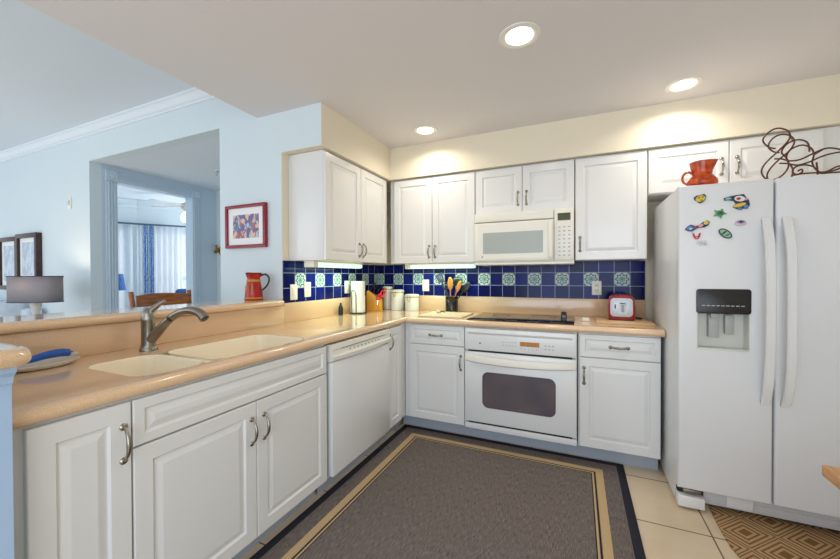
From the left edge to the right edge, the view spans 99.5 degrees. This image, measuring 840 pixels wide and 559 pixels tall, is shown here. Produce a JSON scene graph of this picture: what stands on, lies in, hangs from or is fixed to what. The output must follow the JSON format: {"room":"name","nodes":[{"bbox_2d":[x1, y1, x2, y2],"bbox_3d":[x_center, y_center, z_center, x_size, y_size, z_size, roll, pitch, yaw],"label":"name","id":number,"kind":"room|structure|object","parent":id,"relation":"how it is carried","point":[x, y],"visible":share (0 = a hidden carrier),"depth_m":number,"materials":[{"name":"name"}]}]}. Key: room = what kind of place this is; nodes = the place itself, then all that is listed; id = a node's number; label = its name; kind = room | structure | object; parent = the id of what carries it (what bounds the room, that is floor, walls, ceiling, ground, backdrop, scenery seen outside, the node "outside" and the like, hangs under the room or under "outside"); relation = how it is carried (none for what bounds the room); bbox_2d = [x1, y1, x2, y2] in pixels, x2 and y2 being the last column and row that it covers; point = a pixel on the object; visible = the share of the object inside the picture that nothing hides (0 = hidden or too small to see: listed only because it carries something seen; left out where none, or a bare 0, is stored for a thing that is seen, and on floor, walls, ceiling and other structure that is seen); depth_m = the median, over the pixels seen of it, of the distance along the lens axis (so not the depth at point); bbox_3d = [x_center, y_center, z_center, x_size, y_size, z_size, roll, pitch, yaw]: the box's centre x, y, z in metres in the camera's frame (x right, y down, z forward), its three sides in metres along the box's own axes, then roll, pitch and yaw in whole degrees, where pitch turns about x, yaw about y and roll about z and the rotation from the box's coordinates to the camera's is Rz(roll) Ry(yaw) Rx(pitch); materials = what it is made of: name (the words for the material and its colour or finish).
{"room":"kitchen","nodes":[
{"label":"kitchen","id":0,"kind":"room"},
{"bbox_2d":[0,384,13,558],"bbox_3d":[-1.318,0.728,0.918,0.700,1.050,0.155,0,1,24],"label":"wall","id":1,"kind":"structure","parent":0,"point":[6,442],"depth_m":0.83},
{"bbox_2d":[0,367,16,385],"bbox_3d":[-0.984,0.226,0.764,0.034,0.045,0.154,0,1,24],"label":"trim","id":2,"kind":"structure","parent":1,"relation":"attached to","point":[6,375],"depth_m":0.82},
{"bbox_2d":[0,0,193,150],"bbox_3d":[-4.810,-1.544,2.201,6.270,0.100,3.682,0,1,24],"label":"ceiling","id":3,"kind":"structure","parent":0,"point":[55,76],"depth_m":2.66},
{"bbox_2d":[0,98,219,313],"bbox_3d":[-4.228,-0.141,4.027,5.860,2.745,0.100,0,1,24],"label":"wall","id":4,"kind":"structure","parent":0,"point":[35,188],"depth_m":3.67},
{"bbox_2d":[0,236,15,289],"bbox_3d":[-4.913,-0.191,4.251,0.485,0.625,0.040,0,1,24],"label":"framed picture","id":5,"kind":"object","parent":4,"relation":"attached to","point":[7,244],"visible":0.53,"depth_m":4.27,"materials":[{"name":"brown wood"}]},
{"bbox_2d":[4,245,13,280],"bbox_3d":[-4.914,-0.191,4.251,0.285,0.425,0.001,0,1,24],"label":"artwork","id":6,"kind":"object","parent":5,"relation":"attached to","point":[8,249],"depth_m":4.25},
{"bbox_2d":[15,232,41,275],"bbox_3d":[-4.454,-0.236,4.042,0.505,0.575,0.050,0,1,24],"label":"framed picture","id":7,"kind":"object","parent":4,"relation":"attached to","point":[28,246],"visible":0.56,"depth_m":4.03,"materials":[{"name":"brown wood"}]},
{"bbox_2d":[22,242,33,274],"bbox_3d":[-4.454,-0.236,4.041,0.305,0.375,0.001,0,1,24],"label":"artwork","id":8,"kind":"object","parent":7,"relation":"attached to","point":[27,247],"depth_m":4.04},
{"bbox_2d":[68,197,71,208],"bbox_3d":[-3.650,-0.797,3.701,0.050,0.120,0.016,0,1,24],"label":"wall thermostat","id":9,"kind":"object","parent":4,"relation":"attached to","point":[69,198],"visible":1,"depth_m":3.69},
{"bbox_2d":[0,87,215,162],"bbox_3d":[-4.039,-1.472,3.833,6.160,0.080,0.075,0,1,24],"label":"trim","id":10,"kind":"structure","parent":4,"relation":"attached to","point":[191,96],"depth_m":3.30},
{"bbox_2d":[117,198,136,304],"bbox_3d":[-5.171,-0.028,5.284,1.526,2.500,0.130,-1,1,-39],"label":"wall","id":11,"kind":"structure","parent":0,"point":[127,208],"depth_m":5.69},
{"bbox_2d":[117,185,184,202],"bbox_3d":[-4.398,-1.337,6.013,3.740,0.100,3.418,0,1,24],"label":"ceiling","id":12,"kind":"structure","parent":0,"point":[122,191],"depth_m":5.43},
{"bbox_2d":[149,199,185,222],"bbox_3d":[-3.524,-1.069,5.363,1.066,0.430,1.052,0,1,24],"label":"ceiling fan","id":13,"kind":"object","parent":12,"relation":"hanging from","point":[183,215],"visible":0.22,"depth_m":5.31,"materials":[{"name":"white metal"}]},
{"bbox_2d":[101,164,216,309],"bbox_3d":[-3.040,-0.147,4.315,0.120,2.745,1.388,0,1,24],"label":"wall","id":14,"kind":"structure","parent":0,"point":[208,229],"depth_m":4.61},
{"bbox_2d":[105,169,200,308],"bbox_3d":[-3.032,0.043,4.134,0.041,2.368,1.009,0,1,24],"label":"trim","id":15,"kind":"structure","parent":14,"relation":"attached to","point":[112,178],"depth_m":3.76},
{"bbox_2d":[102,136,219,190],"bbox_3d":[-2.144,-1.243,3.841,1.900,0.100,1.268,0,1,24],"label":"ceiling","id":16,"kind":"structure","parent":0,"point":[193,163],"depth_m":3.65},
{"bbox_2d":[137,200,185,293],"bbox_3d":[-3.588,-0.043,6.357,2.300,2.500,0.130,-1,1,-31],"label":"wall","id":17,"kind":"structure","parent":0,"point":[146,214],"depth_m":5.84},
{"bbox_2d":[118,222,185,227],"bbox_3d":[-4.356,-0.877,5.699,2.882,0.041,0.149,-1,1,-35],"label":"curtain rod","id":18,"kind":"object","parent":17,"relation":"attached to","point":[118,222],"visible":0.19,"depth_m":5.74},
{"bbox_2d":[118,223,132,307],"bbox_3d":[-5.001,0.139,5.247,1.191,2.005,0.042,-1,1,-39],"label":"curtain","id":19,"kind":"object","parent":18,"relation":"hanging from","point":[125,233],"visible":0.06,"depth_m":5.57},
{"bbox_2d":[136,225,143,295],"bbox_3d":[-4.466,0.134,5.674,0.087,2.005,0.022,-1,1,-31],"label":"curtain","id":20,"kind":"object","parent":18,"relation":"hanging from","point":[139,228],"visible":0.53,"depth_m":5.67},
{"bbox_2d":[143,225,147,293],"bbox_3d":[-4.402,0.133,5.713,0.057,2.005,0.022,-1,1,-31],"label":"curtain","id":21,"kind":"object","parent":18,"relation":"hanging from","point":[145,227],"visible":0.58,"depth_m":5.71,"materials":[{"name":"blue fabric"}]},
{"bbox_2d":[149,226,153,292],"bbox_3d":[-4.338,0.133,5.751,0.057,2.005,0.022,-1,1,-31],"label":"curtain","id":22,"kind":"object","parent":18,"relation":"hanging from","point":[151,228],"visible":0.53,"depth_m":5.75,"materials":[{"name":"blue fabric"}]},
{"bbox_2d":[154,226,181,292],"bbox_3d":[-4.147,0.131,5.866,0.372,2.005,0.042,-1,1,-31],"label":"curtain","id":23,"kind":"object","parent":18,"relation":"hanging from","point":[167,240],"visible":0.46,"depth_m":5.85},
{"bbox_2d":[154,232,185,292],"bbox_3d":[-4.019,-0.024,6.105,0.900,1.570,0.058,-1,1,-31],"label":"window","id":24,"kind":"structure","parent":17,"relation":"in","point":[183,233],"depth_m":6.06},
{"bbox_2d":[216,190,220,300],"bbox_3d":[-1.859,0.010,4.488,1.900,2.420,0.120,0,1,24],"label":"wall","id":25,"kind":"structure","parent":0,"point":[218,191],"depth_m":4.80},
{"bbox_2d":[214,245,220,254],"bbox_3d":[-2.666,-0.426,4.756,0.295,0.195,0.068,0,1,24],"label":"ornament","id":26,"kind":"object","parent":25,"relation":"attached to","point":[217,250],"visible":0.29,"depth_m":4.76,"materials":[{"name":"gold metal"}]},
{"bbox_2d":[219,99,376,301],"bbox_3d":[-0.985,-0.144,3.324,0.640,2.745,1.438,0,1,24],"label":"wall","id":27,"kind":"structure","parent":0,"point":[253,165],"depth_m":2.64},
{"bbox_2d":[225,202,267,248],"bbox_3d":[-1.304,-0.398,2.658,0.416,0.324,0.028,0,1,24],"label":"framed picture","id":28,"kind":"object","parent":27,"relation":"attached to","point":[246,225],"visible":1,"depth_m":2.65,"materials":[{"name":"wood"}]},
{"bbox_2d":[233,213,258,238],"bbox_3d":[-1.304,-0.398,2.658,0.268,0.176,0.001,0,1,24],"label":"artwork","id":29,"kind":"object","parent":28,"relation":"attached to","point":[245,225],"depth_m":2.66,"materials":[{"name":"paper"}]},
{"bbox_2d":[288,150,386,263],"bbox_3d":[-0.607,-0.523,2.927,0.369,0.764,0.900,0,1,24],"label":"upper cabinet","id":30,"kind":"object","parent":27,"relation":"attached to","point":[338,208],"visible":1,"depth_m":2.58,"materials":[{"name":"white wood"}]},
{"bbox_2d":[304,261,362,268],"bbox_3d":[-0.673,-0.116,2.868,0.090,0.047,0.650,0,1,24],"label":"light","id":31,"kind":"object","parent":30,"relation":"attached to","point":[324,264],"visible":0.99,"depth_m":2.76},
{"bbox_2d":[19,0,839,148],"bbox_3d":[0.117,-1.339,1.029,3.690,0.320,4.720,0,1,24],"label":"ceiling","id":32,"kind":"structure","parent":0,"point":[390,68],"depth_m":1.84,"materials":[{"name":"paint"}]},
{"bbox_2d":[413,125,437,135],"bbox_3d":[0.043,-1.193,2.853,0.196,0.007,0.196,0,1,24],"label":"recessed light","id":33,"kind":"object","parent":32,"relation":"in","point":[424,130],"visible":1,"depth_m":2.85,"materials":[{"name":"white metal"}]},
{"bbox_2d":[499,22,540,49],"bbox_3d":[0.485,-1.183,1.732,0.196,0.007,0.196,0,1,24],"label":"recessed light","id":34,"kind":"object","parent":32,"relation":"in","point":[520,35],"visible":1,"depth_m":1.73,"materials":[{"name":"white metal"}]},
{"bbox_2d":[664,76,703,93],"bbox_3d":[1.616,-1.191,2.182,0.196,0.007,0.196,0,1,24],"label":"recessed light","id":35,"kind":"object","parent":32,"relation":"in","point":[684,84],"visible":1,"depth_m":2.17,"materials":[{"name":"white metal"}]},
{"bbox_2d":[240,399,739,558],"bbox_3d":[-2.524,1.278,2.816,9.960,0.080,7.800,0,1,24],"label":"floor","id":36,"kind":"structure","parent":0,"point":[668,530],"depth_m":1.81,"materials":[{"name":"tile"}]},
{"bbox_2d":[0,300,41,316],"bbox_3d":[-5.214,0.736,3.853,2.100,1.000,0.970,0,1,24],"label":"sofa","id":37,"kind":"object","parent":36,"relation":"on","point":[6,309],"visible":0.18,"depth_m":3.78,"materials":[{"name":"white fabric"}]},
{"bbox_2d":[0,300,25,316],"bbox_3d":[-4.711,0.449,3.939,0.850,0.430,0.240,0,1,24],"label":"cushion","id":38,"kind":"object","parent":37,"relation":"on","point":[6,309],"depth_m":3.76,"materials":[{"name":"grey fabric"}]},
{"bbox_2d":[12,398,131,558],"bbox_3d":[-1.223,0.813,1.125,0.655,0.874,0.254,0,1,24],"label":"base cabinet","id":39,"kind":"object","parent":36,"relation":"on","point":[72,485],"visible":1,"depth_m":0.99,"materials":[{"name":"white wood"}]},
{"bbox_2d":[128,290,191,307],"bbox_3d":[-1.718,0.660,2.518,0.422,1.158,0.422,0,1,24],"label":"bar stool","id":40,"kind":"object","parent":36,"relation":"on","point":[144,300],"visible":0.13,"depth_m":2.58,"materials":[{"name":"brown wood"}]},
{"bbox_2d":[175,289,185,292],"bbox_3d":[-3.667,0.684,5.667,0.600,1.060,0.600,0,1,-11],"label":"armchair","id":41,"kind":"object","parent":36,"relation":"on","point":[177,290],"visible":0.08,"depth_m":5.79,"materials":[{"name":"blue fabric"}]},
{"bbox_2d":[129,345,326,558],"bbox_3d":[-0.979,0.807,1.677,0.655,0.874,0.952,0,1,24],"label":"base cabinet","id":42,"kind":"object","parent":36,"relation":"on","point":[220,461],"visible":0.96,"depth_m":1.42,"materials":[{"name":"white wood"}]},
{"bbox_2d":[12,309,664,429],"bbox_3d":[0.077,0.339,1.948,2.418,0.046,2.861,0,1,24],"label":"countertop","id":43,"kind":"structure","parent":42,"relation":"on","point":[38,396],"depth_m":1.48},
{"bbox_2d":[17,356,80,371],"bbox_3d":[-1.396,0.317,1.322,0.118,0.020,0.215,0,1,14],"label":"oval dish","id":44,"kind":"object","parent":43,"relation":"on","point":[60,361],"visible":0.79,"depth_m":1.33,"materials":[{"name":"white ceramic"}]},
{"bbox_2d":[27,349,78,363],"bbox_3d":[-1.390,0.284,1.334,0.039,0.038,0.176,0,1,14],"label":"dish brush","id":45,"kind":"object","parent":44,"relation":"on","point":[56,352],"visible":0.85,"depth_m":1.33,"materials":[{"name":"blue plastic"}]},
{"bbox_2d":[0,306,283,358],"bbox_3d":[-1.286,0.258,1.830,0.018,0.127,1.545,0,1,24],"label":"backsplash","id":46,"kind":"structure","parent":43,"relation":"on","point":[103,338],"depth_m":1.65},
{"bbox_2d":[139,300,209,351],"bbox_3d":[-1.102,0.208,1.608,0.346,0.230,0.079,0,1,8],"label":"faucet","id":47,"kind":"object","parent":43,"relation":"on","point":[150,334],"visible":1,"depth_m":1.60,"materials":[{"name":"silver metal"}]},
{"bbox_2d":[88,335,303,375],"bbox_3d":[-0.935,0.418,1.628,0.373,0.189,0.818,0,1,24],"label":"sink","id":48,"kind":"object","parent":43,"relation":"in","point":[145,365],"visible":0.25,"depth_m":1.54,"materials":[{"name":"beige ceramic"}]},
{"bbox_2d":[283,294,377,322],"bbox_3d":[-0.707,0.235,3.138,0.018,0.144,1.316,0,1,24],"label":"backsplash","id":49,"kind":"structure","parent":43,"relation":"on","point":[304,310],"depth_m":2.82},
{"bbox_2d":[338,303,342,314],"bbox_3d":[-0.686,0.255,3.075,0.040,0.106,0.040,0,1,24],"label":"bottle","id":50,"kind":"object","parent":43,"relation":"on","point":[340,308],"visible":0.96,"depth_m":3.06,"materials":[{"name":"glass"}]},
{"bbox_2d":[349,280,366,313],"bbox_3d":[-0.561,0.156,3.208,0.158,0.300,0.162,0,1,24],"label":"paper towel holder","id":51,"kind":"object","parent":43,"relation":"on","point":[357,280],"visible":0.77,"depth_m":3.15,"materials":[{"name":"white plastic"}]},
{"bbox_2d":[351,281,364,312],"bbox_3d":[-0.561,0.155,3.209,0.128,0.278,0.128,0,1,24],"label":"paper towel roll","id":52,"kind":"object","parent":51,"relation":"on","point":[358,302],"visible":0.96,"depth_m":3.15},
{"bbox_2d":[367,290,382,310],"bbox_3d":[-0.443,0.204,3.475,0.150,0.199,0.090,0,1,-4],"label":"knife block","id":53,"kind":"object","parent":43,"relation":"on","point":[372,305],"visible":0.97,"depth_m":3.43,"materials":[{"name":"brown wood"}]},
{"bbox_2d":[376,289,385,304],"bbox_3d":[-0.378,0.171,3.421,0.094,0.150,0.015,0,1,-4],"label":"scissors","id":54,"kind":"object","parent":53,"relation":"in","point":[380,293],"visible":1,"depth_m":3.42,"materials":[{"name":"red plastic"}]},
{"bbox_2d":[383,286,392,309],"bbox_3d":[-0.328,0.184,3.604,0.102,0.235,0.102,0,1,-20],"label":"canister","id":55,"kind":"object","parent":43,"relation":"on","point":[387,298],"visible":0.75,"depth_m":3.56,"materials":[{"name":"white ceramic"}]},
{"bbox_2d":[391,289,403,309],"bbox_3d":[-0.225,0.200,3.528,0.134,0.205,0.141,0,1,24],"label":"canister","id":56,"kind":"object","parent":43,"relation":"on","point":[397,295],"visible":1,"depth_m":3.48,"materials":[{"name":"white ceramic"}]},
{"bbox_2d":[405,294,418,310],"bbox_3d":[-0.080,0.221,3.463,0.142,0.162,0.149,0,1,24],"label":"canister","id":57,"kind":"object","parent":43,"relation":"on","point":[411,300],"visible":1,"depth_m":3.41,"materials":[{"name":"white ceramic"}]},
{"bbox_2d":[417,311,473,317],"bbox_3d":[0.227,0.300,3.049,0.380,0.010,0.370,0,1,24],"label":"cutting board","id":58,"kind":"object","parent":43,"relation":"on","point":[430,314],"visible":1,"depth_m":3.00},
{"bbox_2d":[445,296,457,311],"bbox_3d":[0.295,0.230,3.307,0.118,0.146,0.118,0,1,24],"label":"utensil crock","id":59,"kind":"object","parent":43,"relation":"on","point":[451,303],"visible":0.88,"depth_m":3.26,"materials":[{"name":"brown ceramic"}]},
{"bbox_2d":[435,273,447,296],"bbox_3d":[0.234,0.114,3.348,0.196,0.362,0.012,0,1,26],"label":"slotted turner","id":60,"kind":"object","parent":59,"relation":"in","point":[439,274],"visible":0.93,"depth_m":3.36,"materials":[{"name":"grey metal"}]},
{"bbox_2d":[441,281,448,296],"bbox_3d":[0.255,0.152,3.307,0.119,0.285,0.014,0,1,27],"label":"serving spoon","id":61,"kind":"object","parent":59,"relation":"in","point":[442,281],"visible":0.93,"depth_m":3.31,"materials":[{"name":"black plastic"}]},
{"bbox_2d":[447,277,452,296],"bbox_3d":[0.280,0.136,3.256,0.040,0.316,0.046,-1,1,-33],"label":"wooden spoon","id":62,"kind":"object","parent":59,"relation":"in","point":[450,281],"visible":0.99,"depth_m":3.25,"materials":[{"name":"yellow wood"}]},
{"bbox_2d":[447,277,452,289],"bbox_3d":[0.277,0.037,3.253,0.054,0.119,0.018,0,1,24],"label":"bowl","id":63,"kind":"object","parent":62,"relation":"on","point":[450,282],"depth_m":3.25,"materials":[{"name":"brown wood"}]},
{"bbox_2d":[453,277,462,295],"bbox_3d":[0.340,0.133,3.302,0.117,0.321,0.040,0,1,24],"label":"ladle","id":64,"kind":"object","parent":59,"relation":"in","point":[456,280],"visible":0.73,"depth_m":3.29,"materials":[{"name":"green plastic"}]},
{"bbox_2d":[453,277,462,285],"bbox_3d":[0.348,0.019,3.297,0.099,0.092,0.040,0,1,24],"label":"bowl","id":65,"kind":"object","parent":64,"relation":"on","point":[456,279],"depth_m":3.28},
{"bbox_2d":[454,281,461,296],"bbox_3d":[0.321,0.153,3.257,0.143,0.285,0.015,0,1,39],"label":"wooden spoon","id":66,"kind":"object","parent":59,"relation":"in","point":[459,284],"visible":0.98,"depth_m":3.23,"materials":[{"name":"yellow wood"}]},
{"bbox_2d":[456,281,461,291],"bbox_3d":[0.352,0.063,3.230,0.062,0.105,0.015,0,1,33],"label":"bowl","id":67,"kind":"object","parent":66,"relation":"on","point":[459,284],"depth_m":3.22,"materials":[{"name":"brown wood"}]},
{"bbox_2d":[458,282,470,298],"bbox_3d":[0.368,0.158,3.297,0.205,0.274,0.021,0,1,15],"label":"server","id":68,"kind":"object","parent":59,"relation":"in","point":[466,286],"visible":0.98,"depth_m":3.27,"materials":[{"name":"black plastic"}]},
{"bbox_2d":[379,294,644,317],"bbox_3d":[0.657,0.230,3.245,2.391,0.144,0.018,0,1,24],"label":"backsplash","id":69,"kind":"structure","parent":43,"relation":"on","point":[516,305],"depth_m":3.11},
{"bbox_2d":[467,312,574,324],"bbox_3d":[0.811,0.302,2.813,0.756,0.006,0.537,0,1,24],"label":"cooktop","id":70,"kind":"object","parent":43,"relation":"in","point":[507,317],"visible":1,"depth_m":2.74,"materials":[{"name":"glass"}]},
{"bbox_2d":[561,311,566,321],"bbox_3d":[1.029,0.266,2.545,0.040,0.072,0.046,0,1,24],"label":"timer","id":71,"kind":"object","parent":70,"relation":"on","point":[563,313],"visible":1,"depth_m":2.53,"materials":[{"name":"black plastic"}]},
{"bbox_2d":[578,317,589,321],"bbox_3d":[1.226,0.293,2.652,0.084,0.026,0.113,0,1,24],"label":"power adapter","id":72,"kind":"object","parent":43,"relation":"on","point":[583,318],"visible":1,"depth_m":2.60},
{"bbox_2d":[594,316,655,325],"bbox_3d":[1.473,0.299,2.590,0.350,0.014,0.380,0,1,24],"label":"cutting board","id":73,"kind":"object","parent":43,"relation":"on","point":[599,319],"visible":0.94,"depth_m":2.48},
{"bbox_2d":[608,293,641,320],"bbox_3d":[1.509,0.200,2.615,0.224,0.184,0.259,0,1,28],"label":"toaster","id":74,"kind":"object","parent":73,"relation":"on","point":[621,307],"visible":1,"depth_m":2.52,"materials":[{"name":"metal"}]},
{"bbox_2d":[317,329,390,493],"bbox_3d":[-0.621,0.802,2.434,0.628,0.868,0.674,0,1,24],"label":"dishwasher","id":75,"kind":"object","parent":36,"relation":"on","point":[357,367],"visible":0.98,"depth_m":2.22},
{"bbox_2d":[379,323,404,440],"bbox_3d":[-0.412,0.793,2.932,0.635,0.874,0.394,0,1,24],"label":"base cabinet","id":76,"kind":"object","parent":36,"relation":"on","point":[397,332],"visible":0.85,"depth_m":2.79,"materials":[{"name":"white wood"}]},
{"bbox_2d":[403,323,467,434],"bbox_3d":[0.198,0.790,3.096,0.570,0.874,0.655,0,1,24],"label":"base cabinet","id":77,"kind":"object","parent":36,"relation":"on","point":[434,353],"visible":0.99,"depth_m":2.82,"materials":[{"name":"white wood"}]},
{"bbox_2d":[249,424,645,558],"bbox_3d":[0.126,1.238,1.583,1.609,0.008,2.390,0,1,24],"label":"rug","id":78,"kind":"object","parent":36,"relation":"on","point":[423,493],"visible":1,"depth_m":1.91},
{"bbox_2d":[465,326,577,454],"bbox_3d":[0.807,0.792,2.786,0.793,0.872,0.650,0,1,24],"label":"oven","id":79,"kind":"object","parent":36,"relation":"on","point":[521,384],"visible":0.99,"depth_m":2.52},
{"bbox_2d":[578,332,660,469],"bbox_3d":[1.399,0.791,2.564,0.470,0.874,0.655,0,1,24],"label":"base cabinet","id":80,"kind":"object","parent":36,"relation":"on","point":[619,376],"visible":0.99,"depth_m":2.30,"materials":[{"name":"white wood"}]},
{"bbox_2d":[653,173,839,530],"bbox_3d":[1.930,0.366,2.018,0.906,1.732,0.797,0,1,24],"label":"refrigerator","id":81,"kind":"object","parent":36,"relation":"on","point":[750,319],"visible":1,"depth_m":1.78,"materials":[{"name":"white metal"}]},
{"bbox_2d":[692,233,700,238],"bbox_3d":[1.450,-0.227,1.862,0.036,0.035,0.008,0,1,24],"label":"magnet","id":82,"kind":"object","parent":81,"relation":"attached to","point":[699,234],"visible":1,"depth_m":1.86,"materials":[{"name":"red paint"}]},
{"bbox_2d":[685,220,709,230],"bbox_3d":[1.451,-0.280,1.860,0.105,0.054,0.010,0,1,24],"label":"magnet","id":83,"kind":"object","parent":81,"relation":"attached to","point":[706,223],"visible":1,"depth_m":1.86,"materials":[{"name":"blue paint"}]},
{"bbox_2d":[681,159,718,185],"bbox_3d":[1.532,-0.571,1.931,0.139,0.146,0.139,0,1,-22],"label":"ceramic jug","id":84,"kind":"object","parent":81,"relation":"on","point":[701,171],"visible":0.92,"depth_m":1.89,"materials":[{"name":"orange ceramic"}]},
{"bbox_2d":[694,194,705,203],"bbox_3d":[1.461,-0.421,1.854,0.052,0.048,0.010,0,1,24],"label":"magnet","id":85,"kind":"object","parent":81,"relation":"attached to","point":[699,198],"visible":1,"depth_m":1.85,"materials":[{"name":"yellow plastic"}]},
{"bbox_2d":[714,209,726,217],"bbox_3d":[1.538,-0.338,1.821,0.056,0.050,0.009,0,1,24],"label":"magnet","id":86,"kind":"object","parent":81,"relation":"attached to","point":[720,213],"visible":1,"depth_m":1.82,"materials":[{"name":"green paint"}]},
{"bbox_2d":[718,228,731,238],"bbox_3d":[1.558,-0.235,1.813,0.055,0.053,0.010,0,1,24],"label":"magnet","id":87,"kind":"object","parent":81,"relation":"attached to","point":[725,233],"visible":1,"depth_m":1.81,"materials":[{"name":"green paint"}]},
{"bbox_2d":[724,194,749,209],"bbox_3d":[1.599,-0.389,1.794,0.104,0.080,0.010,0,1,24],"label":"magnet","id":88,"kind":"object","parent":81,"relation":"attached to","point":[741,201],"visible":1,"depth_m":1.79,"materials":[{"name":"blue paint"}]},
{"bbox_2d":[735,220,746,225],"bbox_3d":[1.614,-0.285,1.788,0.046,0.030,0.010,0,1,24],"label":"magnet","id":89,"kind":"object","parent":81,"relation":"attached to","point":[739,222],"visible":1,"depth_m":1.79,"materials":[{"name":"purple paint"}]},
{"bbox_2d":[761,127,839,179],"bbox_3d":[1.949,-0.636,1.778,0.405,0.266,0.088,0,1,24],"label":"wine rack","id":90,"kind":"object","parent":81,"relation":"on","point":[792,138],"visible":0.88,"depth_m":1.79,"materials":[{"name":"brown metal"}]},
{"bbox_2d":[709,504,839,558],"bbox_3d":[1.790,1.233,1.492,0.779,0.009,0.690,0,1,24],"label":"door mat","id":91,"kind":"object","parent":36,"relation":"on","point":[750,535],"visible":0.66,"depth_m":1.70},
{"bbox_2d":[822,465,839,489],"bbox_3d":[1.244,0.874,0.355,0.798,0.752,0.955,0,1,24],"label":"kitchen table","id":92,"kind":"object","parent":36,"relation":"on","point":[832,474],"visible":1,"depth_m":0.91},
{"bbox_3d":[-4.290,0.848,4.952,0.400,0.750,0.415,0,1,24],"label":"nightstand","id":93,"kind":"object","parent":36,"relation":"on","visible":0},
{"bbox_2d":[118,274,125,290],"bbox_3d":[-4.259,0.197,4.972,0.230,0.550,0.230,0,1,24],"label":"bedside lamp","id":94,"kind":"object","parent":93,"relation":"on","point":[121,283],"visible":0.22,"depth_m":4.95,"materials":[{"name":"fabric"}]},
{"bbox_3d":[-3.588,0.921,3.327,0.520,0.630,0.480,0,1,24],"label":"side table","id":95,"kind":"object","parent":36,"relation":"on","visible":0},
{"bbox_2d":[5,276,63,314],"bbox_3d":[-3.566,0.287,3.299,0.434,0.640,0.231,0,1,0],"label":"table lamp","id":96,"kind":"object","parent":95,"relation":"on","point":[35,291],"visible":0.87,"depth_m":3.20,"materials":[{"name":"grey fabric"}]},
{"bbox_2d":[377,191,662,425],"bbox_3d":[1.157,0.011,3.099,3.460,2.426,0.120,0,1,24],"label":"wall","id":97,"kind":"structure","parent":0,"point":[650,205],"depth_m":2.76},
{"bbox_2d":[391,171,475,264],"bbox_3d":[0.150,-0.529,3.268,0.811,0.764,0.369,0,1,24],"label":"upper cabinet","id":98,"kind":"object","parent":97,"relation":"attached to","point":[433,218],"visible":0.94,"depth_m":3.12,"materials":[{"name":"white wood"}]},
{"bbox_2d":[405,263,475,268],"bbox_3d":[0.182,-0.122,3.255,0.670,0.047,0.090,0,1,24],"label":"light","id":99,"kind":"object","parent":98,"relation":"attached to","point":[437,265],"visible":0.88,"depth_m":3.21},
{"bbox_2d":[283,261,644,302],"bbox_3d":[0.385,0.012,2.655,2.406,0.304,1.313,0,1,24],"label":"tile backsplash","id":100,"kind":"structure","parent":97,"relation":"attached to","point":[621,277],"depth_m":3.06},
{"bbox_2d":[290,284,296,299],"bbox_3d":[-0.929,0.093,2.620,0.010,0.114,0.070,0,1,24],"label":"light switch","id":101,"kind":"object","parent":100,"relation":"attached to","point":[293,287],"visible":1,"depth_m":2.61,"materials":[{"name":"white plastic"}]},
{"bbox_2d":[304,282,310,296],"bbox_3d":[-0.871,0.077,2.754,0.008,0.114,0.070,0,1,24],"label":"wall outlet","id":102,"kind":"object","parent":100,"relation":"attached to","point":[307,285],"visible":1,"depth_m":2.75,"materials":[{"name":"white plastic"}]},
{"bbox_2d":[344,281,348,292],"bbox_3d":[-0.661,0.068,3.225,0.010,0.114,0.070,0,1,24],"label":"light switch","id":103,"kind":"object","parent":100,"relation":"attached to","point":[346,283],"visible":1,"depth_m":3.21,"materials":[{"name":"white plastic"}]},
{"bbox_2d":[422,280,428,290],"bbox_3d":[0.056,0.057,3.502,0.070,0.114,0.010,0,1,24],"label":"light switch","id":104,"kind":"object","parent":100,"relation":"attached to","point":[425,283],"visible":1,"depth_m":3.50,"materials":[{"name":"white plastic"}]},
{"bbox_2d":[592,281,601,294],"bbox_3d":[1.438,0.069,2.892,0.070,0.114,0.008,0,1,24],"label":"wall outlet","id":105,"kind":"object","parent":100,"relation":"attached to","point":[596,285],"visible":1,"depth_m":2.89,"materials":[{"name":"white plastic"}]},
{"bbox_2d":[476,159,574,214],"bbox_3d":[0.870,-0.723,2.948,0.757,0.374,0.369,0,1,24],"label":"upper cabinet","id":106,"kind":"object","parent":97,"relation":"attached to","point":[548,185],"visible":0.94,"depth_m":2.80,"materials":[{"name":"white wood"}]},
{"bbox_2d":[474,207,574,265],"bbox_3d":[0.859,-0.325,2.917,0.751,0.413,0.418,0,1,24],"label":"microwave","id":107,"kind":"object","parent":106,"relation":"attached to","point":[534,237],"visible":1,"depth_m":2.74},
{"bbox_2d":[575,150,646,261],"bbox_3d":[1.432,-0.527,2.701,0.463,0.764,0.369,0,1,24],"label":"upper cabinet","id":108,"kind":"object","parent":97,"relation":"attached to","point":[611,190],"visible":1,"depth_m":2.56,"materials":[{"name":"white wood"}]},
{"bbox_2d":[647,126,839,202],"bbox_3d":[2.094,-0.751,2.406,0.982,0.314,0.369,0,1,24],"label":"upper cabinet","id":109,"kind":"object","parent":97,"relation":"attached to","point":[740,159],"visible":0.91,"depth_m":2.27,"materials":[{"name":"white wood"}]},
{"bbox_2d":[281,74,839,190],"bbox_3d":[0.817,-1.052,2.451,3.360,0.285,1.318,0,1,24],"label":"soffit","id":110,"kind":"structure","parent":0,"point":[813,103],"depth_m":2.49,"materials":[{"name":"paint"}]},
{"bbox_3d":[-1.385,0.719,1.793,0.130,1.050,1.702,0,1,24],"label":"wall","id":111,"kind":"structure","parent":0,"visible":0},
{"bbox_2d":[0,299,284,369],"bbox_3d":[-1.113,0.173,1.633,1.038,0.044,1.763,0,1,24],"label":"countertop","id":112,"kind":"structure","parent":111,"relation":"on","point":[11,356],"depth_m":1.51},
{"bbox_2d":[244,272,269,299],"bbox_3d":[-1.157,0.044,2.504,0.170,0.197,0.129,0,1,24],"label":"pitcher","id":113,"kind":"object","parent":112,"relation":"on","point":[253,287],"visible":1,"depth_m":2.47,"materials":[{"name":"red ceramic"}]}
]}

